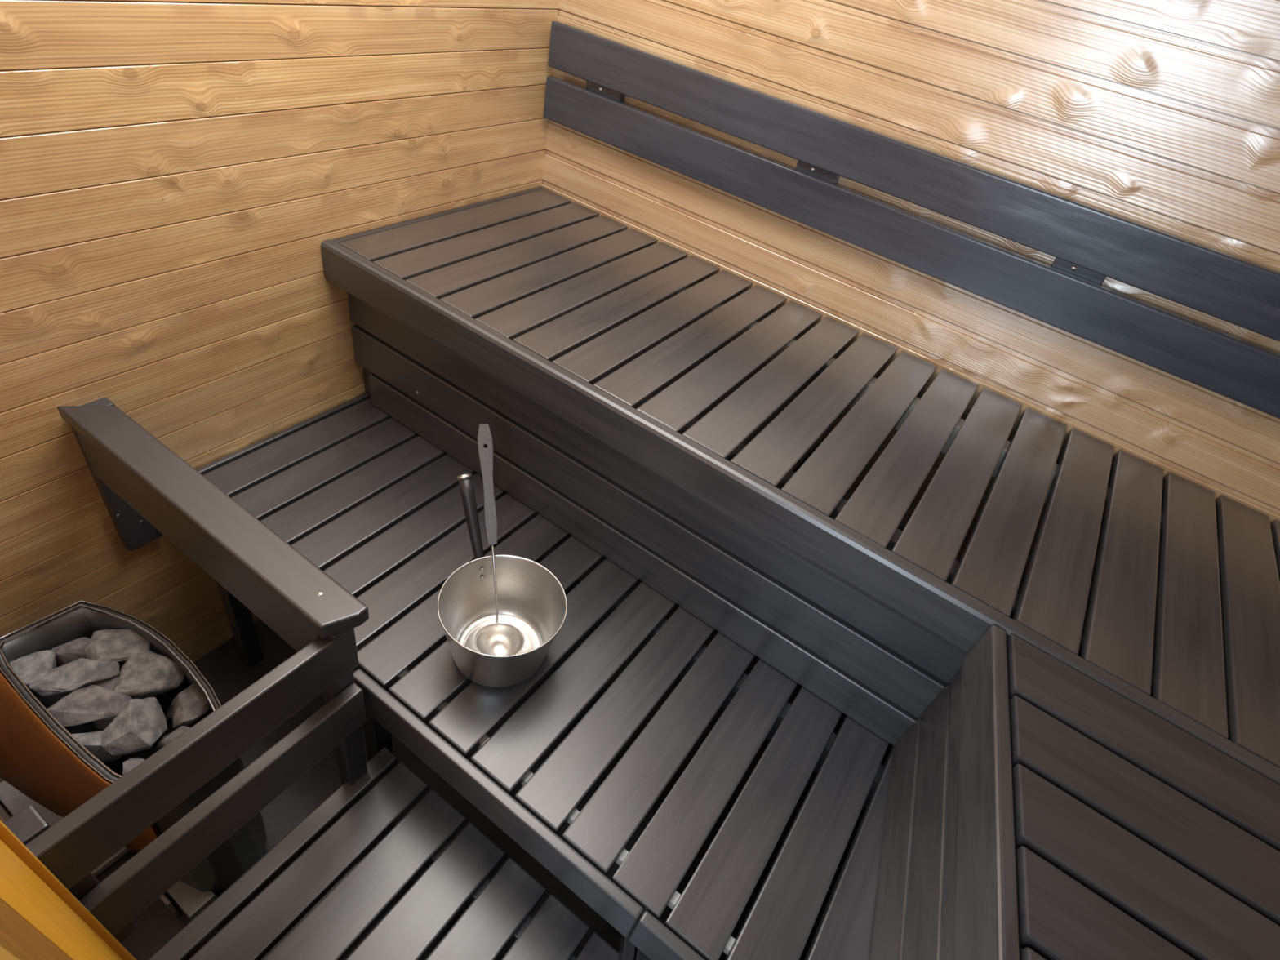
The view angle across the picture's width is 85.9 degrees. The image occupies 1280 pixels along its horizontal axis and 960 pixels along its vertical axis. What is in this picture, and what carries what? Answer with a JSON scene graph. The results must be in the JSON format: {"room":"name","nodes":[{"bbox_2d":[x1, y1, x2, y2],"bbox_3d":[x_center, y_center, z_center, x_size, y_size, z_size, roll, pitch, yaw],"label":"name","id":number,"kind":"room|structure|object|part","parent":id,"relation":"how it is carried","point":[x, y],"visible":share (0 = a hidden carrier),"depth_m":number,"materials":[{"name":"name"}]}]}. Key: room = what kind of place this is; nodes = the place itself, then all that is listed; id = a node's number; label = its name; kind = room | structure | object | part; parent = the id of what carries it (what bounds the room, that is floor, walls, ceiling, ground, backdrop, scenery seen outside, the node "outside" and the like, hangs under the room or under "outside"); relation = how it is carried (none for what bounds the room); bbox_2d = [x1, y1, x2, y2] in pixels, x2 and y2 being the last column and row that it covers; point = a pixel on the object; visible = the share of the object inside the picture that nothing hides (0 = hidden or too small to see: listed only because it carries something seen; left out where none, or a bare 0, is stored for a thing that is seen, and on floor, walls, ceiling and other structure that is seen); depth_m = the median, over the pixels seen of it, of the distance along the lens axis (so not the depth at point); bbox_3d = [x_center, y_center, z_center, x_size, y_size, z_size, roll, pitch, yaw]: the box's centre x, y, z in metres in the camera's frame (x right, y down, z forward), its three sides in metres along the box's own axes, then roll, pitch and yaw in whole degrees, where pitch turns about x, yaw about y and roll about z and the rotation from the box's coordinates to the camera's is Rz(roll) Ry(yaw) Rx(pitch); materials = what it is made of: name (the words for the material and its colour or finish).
{"room":"spa","nodes":[
{"label":"spa","id":0,"kind":"room"},
{"bbox_2d":[0,804,10,822],"bbox_3d":[-0.238,0.492,0.396,2.450,2.150,0.050,31,43,19],"label":"wall","id":1,"kind":"structure","parent":0,"point":[4,815],"depth_m":1.35,"materials":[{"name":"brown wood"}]},
{"bbox_2d":[0,898,72,959],"bbox_3d":[-0.413,0.445,0.516,0.077,2.000,0.067,31,43,19],"label":"trim","id":2,"kind":"structure","parent":1,"relation":"attached to","point":[19,940],"depth_m":0.39,"materials":[{"name":"orange wood"}]},
{"bbox_2d":[0,839,123,959],"bbox_3d":[-0.523,0.351,0.578,0.228,2.020,0.017,31,43,19],"label":"trim","id":3,"kind":"structure","parent":1,"relation":"attached to","point":[21,889],"depth_m":0.59,"materials":[{"name":"brown wood"}]},
{"bbox_2d":[0,820,136,959],"bbox_3d":[-0.621,0.289,0.621,0.018,2.020,0.025,31,43,19],"label":"trim","id":4,"kind":"structure","parent":1,"relation":"attached to","point":[7,837],"depth_m":0.77,"materials":[{"name":"brown wood"}]},
{"bbox_2d":[0,0,559,782],"bbox_3d":[-0.783,-0.507,1.391,0.050,2.150,1.750,31,43,19],"label":"wall","id":5,"kind":"structure","parent":0,"point":[175,175],"depth_m":1.32,"materials":[{"name":"brown wood"}]},
{"bbox_2d":[0,557,892,959],"bbox_3d":[-0.195,1.104,1.419,2.550,0.060,2.650,31,43,19],"label":"floor","id":6,"kind":"structure","parent":0,"point":[223,668],"depth_m":1.66,"materials":[{"name":"tile"}]},
{"bbox_2d":[0,780,129,876],"bbox_3d":[-1.186,0.678,1.562,0.326,0.020,0.336,31,43,19],"label":"hearth slab","id":7,"kind":"object","parent":6,"relation":"on","point":[13,799],"depth_m":1.48,"materials":[{"name":"stone"}]},
{"bbox_2d":[0,600,266,892],"bbox_3d":[-1.017,0.533,1.397,0.587,0.510,0.295,22,41,10],"label":"heater","id":8,"kind":"object","parent":6,"relation":"on","point":[43,761],"depth_m":1.27,"materials":[{"name":"metal"}]},
{"bbox_3d":[-1.131,0.352,1.273,0.081,0.051,0.073,2,42,-14],"label":"heater stone","id":9,"kind":"part","parent":8,"relation":"part of","materials":[{"name":"grey stone"}]},
{"bbox_3d":[-1.097,0.440,1.308,0.070,0.050,0.044,-23,52,-36],"label":"heater stone","id":10,"kind":"part","parent":8,"relation":"part of","materials":[{"name":"grey stone"}]},
{"bbox_3d":[-1.088,0.334,1.335,0.077,0.054,0.051,4,41,-12],"label":"heater stone","id":11,"kind":"part","parent":8,"relation":"part of","materials":[{"name":"grey stone"}]},
{"bbox_3d":[-1.043,0.367,1.275,0.135,0.059,0.065,1,42,-15],"label":"heater stone","id":12,"kind":"part","parent":8,"relation":"part of","materials":[{"name":"grey stone"}]},
{"bbox_3d":[-1.068,0.529,1.273,0.531,0.357,0.088,24,41,12],"label":"panel","id":13,"kind":"part","parent":8,"relation":"part of","materials":[{"name":"orange metal"}]},
{"bbox_3d":[-0.985,0.406,1.231,0.154,0.053,0.070,-1,42,-17],"label":"heater stone","id":14,"kind":"part","parent":8,"relation":"part of","materials":[{"name":"grey stone"}]},
{"bbox_3d":[-0.952,0.467,1.207,0.111,0.069,0.035,3,41,-13],"label":"heater stone","id":15,"kind":"part","parent":8,"relation":"part of","materials":[{"name":"grey stone"}]},
{"bbox_3d":[-1.016,0.458,1.315,0.060,0.055,0.053,31,43,19],"label":"heater stone","id":16,"kind":"part","parent":8,"relation":"part of","materials":[{"name":"grey stone"}]},
{"bbox_3d":[-0.996,0.392,1.292,0.049,0.040,0.055,31,43,19],"label":"heater stone","id":17,"kind":"part","parent":8,"relation":"part of","materials":[{"name":"grey stone"}]},
{"bbox_3d":[-1.010,0.320,1.333,0.114,0.067,0.096,-8,45,-24],"label":"heater stone","id":18,"kind":"part","parent":8,"relation":"part of","materials":[{"name":"grey stone"}]},
{"bbox_3d":[-1.058,0.381,1.391,0.066,0.054,0.054,31,43,19],"label":"heater stone","id":19,"kind":"part","parent":8,"relation":"part of","materials":[{"name":"grey stone"}]},
{"bbox_3d":[-0.874,0.513,1.189,0.060,0.050,0.050,31,43,19],"label":"heater stone","id":20,"kind":"part","parent":8,"relation":"part of","materials":[{"name":"grey stone"}]},
{"bbox_3d":[-0.894,0.438,1.212,0.092,0.067,0.098,-18,49,-32],"label":"heater stone","id":21,"kind":"part","parent":8,"relation":"part of","materials":[{"name":"grey stone"}]},
{"bbox_3d":[-0.921,0.365,1.298,0.107,0.054,0.100,-1,42,-17],"label":"heater stone","id":22,"kind":"part","parent":8,"relation":"part of","materials":[{"name":"grey stone"}]},
{"bbox_3d":[-0.877,0.499,1.301,0.064,0.051,0.043,20,40,7],"label":"heater stone","id":23,"kind":"part","parent":8,"relation":"part of","materials":[{"name":"grey stone"}]},
{"bbox_3d":[-0.898,0.448,1.355,0.051,0.048,0.052,20,40,7],"label":"heater stone","id":24,"kind":"part","parent":8,"relation":"part of","materials":[{"name":"grey stone"}]},
{"bbox_3d":[-0.827,0.468,1.237,0.039,0.060,0.053,31,43,19],"label":"heater stone","id":25,"kind":"part","parent":8,"relation":"part of","materials":[{"name":"grey stone"}]},
{"bbox_3d":[-0.845,0.426,1.280,0.076,0.068,0.070,31,43,19],"label":"heater stone","id":26,"kind":"part","parent":8,"relation":"part of","materials":[{"name":"grey stone"}]},
{"bbox_2d":[3,397,368,943],"bbox_3d":[-0.905,0.432,1.266,0.743,0.872,0.469,31,43,19],"label":"guard rail","id":27,"kind":"object","parent":6,"relation":"on","point":[148,491],"visible":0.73,"depth_m":1.02,"materials":[{"name":"wood"}]},
{"bbox_3d":[-0.726,0.523,0.879,0.038,0.362,0.046,31,43,19],"label":"wall post","id":28,"kind":"part","parent":27,"relation":"part of","materials":[{"name":"black wood"}]},
{"bbox_3d":[-0.569,0.353,0.922,0.024,0.102,0.434,31,43,19],"label":"rail","id":29,"kind":"part","parent":27,"relation":"part of","materials":[{"name":"black wood"}]},
{"bbox_3d":[-0.601,0.482,1.034,0.024,0.102,0.434,31,43,19],"label":"rail","id":30,"kind":"part","parent":27,"relation":"part of","materials":[{"name":"black wood"}]},
{"bbox_3d":[-0.549,0.512,1.300,0.034,0.840,0.040,31,43,19],"label":"corner post","id":31,"kind":"part","parent":27,"relation":"part of","materials":[{"name":"black wood"}]},
{"bbox_2d":[159,880,217,920],"bbox_3d":[-0.935,0.840,1.405,0.129,0.075,0.066,31,43,19],"label":"bracket","id":32,"kind":"object","parent":6,"relation":"on","point":[192,901],"visible":0.45,"depth_m":1.38,"materials":[{"name":"grey metal"}]},
{"bbox_2d":[148,746,618,959],"bbox_3d":[-0.304,1.011,1.192,0.950,0.330,0.491,31,43,19],"label":"step platform","id":33,"kind":"object","parent":6,"relation":"on","point":[251,917],"visible":1,"depth_m":1.22,"materials":[{"name":"black wood"}]},
{"bbox_3d":[-0.542,0.769,1.481,0.040,0.230,0.040,31,43,19],"label":"leg","id":34,"kind":"part","parent":33,"relation":"part of","materials":[{"name":"grey wood"}]},
{"bbox_2d":[617,911,666,959],"bbox_3d":[-0.006,0.953,1.041,0.344,0.059,0.473,31,43,19],"label":"step","id":35,"kind":"structure","parent":33,"relation":"on","point":[628,951],"depth_m":1.17,"materials":[{"name":"black wood"}]},
{"bbox_2d":[195,392,893,959],"bbox_3d":[-0.192,0.542,1.558,1.811,0.596,0.637,31,43,19],"label":"bench","id":36,"kind":"object","parent":6,"relation":"on","point":[375,505],"visible":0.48,"depth_m":1.26,"materials":[{"name":"brown wood"}]},
{"bbox_3d":[-0.986,0.272,1.662,0.040,0.569,0.040,31,43,19],"label":"leg","id":37,"kind":"part","parent":36,"relation":"part of","materials":[{"name":"black wood"}]},
{"bbox_3d":[-0.569,0.528,1.486,0.040,0.569,0.040,31,43,19],"label":"leg","id":38,"kind":"part","parent":36,"relation":"part of","materials":[{"name":"black wood"}]},
{"bbox_2d":[436,473,567,687],"bbox_3d":[-0.283,0.203,1.248,0.320,0.274,0.228,31,43,19],"label":"pail","id":39,"kind":"object","parent":36,"relation":"on","point":[531,598],"visible":0.98,"depth_m":1.30,"materials":[{"name":"metal"}]},
{"bbox_3d":[-0.316,0.077,1.295,0.026,0.156,0.118,-13,47,-28],"label":"handle","id":40,"kind":"part","parent":39,"relation":"part of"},
{"bbox_2d":[474,424,524,655],"bbox_3d":[-0.267,0.126,1.283,0.092,0.335,0.334,-2,43,-18],"label":"ladle","id":41,"kind":"object","parent":39,"relation":"in","point":[495,638],"visible":0.77,"depth_m":1.29,"materials":[{"name":"metal"}]},
{"bbox_3d":[-0.286,0.008,1.290,0.029,0.177,0.158,-4,43,-20],"label":"handle","id":42,"kind":"part","parent":41,"relation":"part of","materials":[{"name":"grey wood"}]},
{"bbox_3d":[-0.276,0.187,1.304,0.005,0.151,0.113,-4,43,-20],"label":"stem","id":43,"kind":"part","parent":41,"relation":"part of","materials":[{"name":"metal"}]},
{"bbox_2d":[474,622,524,655],"bbox_3d":[-0.264,0.316,1.290,0.092,0.046,0.092,28,38,22],"label":"bowl","id":44,"kind":"object","parent":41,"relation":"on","point":[495,638],"depth_m":1.31,"materials":[{"name":"metal"}]},
{"bbox_3d":[-0.112,0.499,1.722,0.040,0.479,0.040,31,43,19],"label":"leg","id":45,"kind":"part","parent":36,"relation":"part of","materials":[{"name":"black wood"}]},
{"bbox_3d":[0.472,0.848,1.488,0.040,0.479,0.040,31,43,19],"label":"leg","id":46,"kind":"part","parent":36,"relation":"part of","materials":[{"name":"black wood"}]},
{"bbox_2d":[320,186,1279,785],"bbox_3d":[0.400,0.282,1.692,2.439,1.030,0.738,31,43,19],"label":"bench","id":47,"kind":"object","parent":6,"relation":"on","point":[621,380],"visible":0.86,"depth_m":1.33,"materials":[{"name":"brown wood"}]},
{"bbox_3d":[-0.666,-0.383,1.708,0.050,0.406,0.037,31,43,19],"label":"post","id":48,"kind":"part","parent":47,"relation":"part of","materials":[{"name":"black wood"}]},
{"bbox_3d":[0.358,0.127,1.880,0.044,1.003,0.013,31,43,19],"label":"leg","id":49,"kind":"part","parent":47,"relation":"part of","materials":[{"name":"black wood"}]},
{"bbox_2d":[870,625,1279,959],"bbox_3d":[0.558,1.024,0.882,0.936,1.030,1.002,31,43,19],"label":"bench","id":50,"kind":"object","parent":6,"relation":"on","point":[1036,811],"visible":1,"depth_m":0.83,"materials":[{"name":"black wood"}]},
{"bbox_2d":[542,0,1279,627],"bbox_3d":[0.710,-0.330,1.617,2.500,2.150,0.050,31,43,19],"label":"wall","id":51,"kind":"structure","parent":0,"point":[1162,115],"depth_m":1.40,"materials":[{"name":"brown wood"}]},
{"bbox_2d":[543,21,1279,418],"bbox_3d":[0.736,-0.497,1.417,2.380,0.224,0.044,31,43,19],"label":"backrest","id":52,"kind":"object","parent":51,"relation":"attached to","point":[1089,244],"visible":1,"depth_m":1.43,"materials":[{"name":"wood"}]}
]}

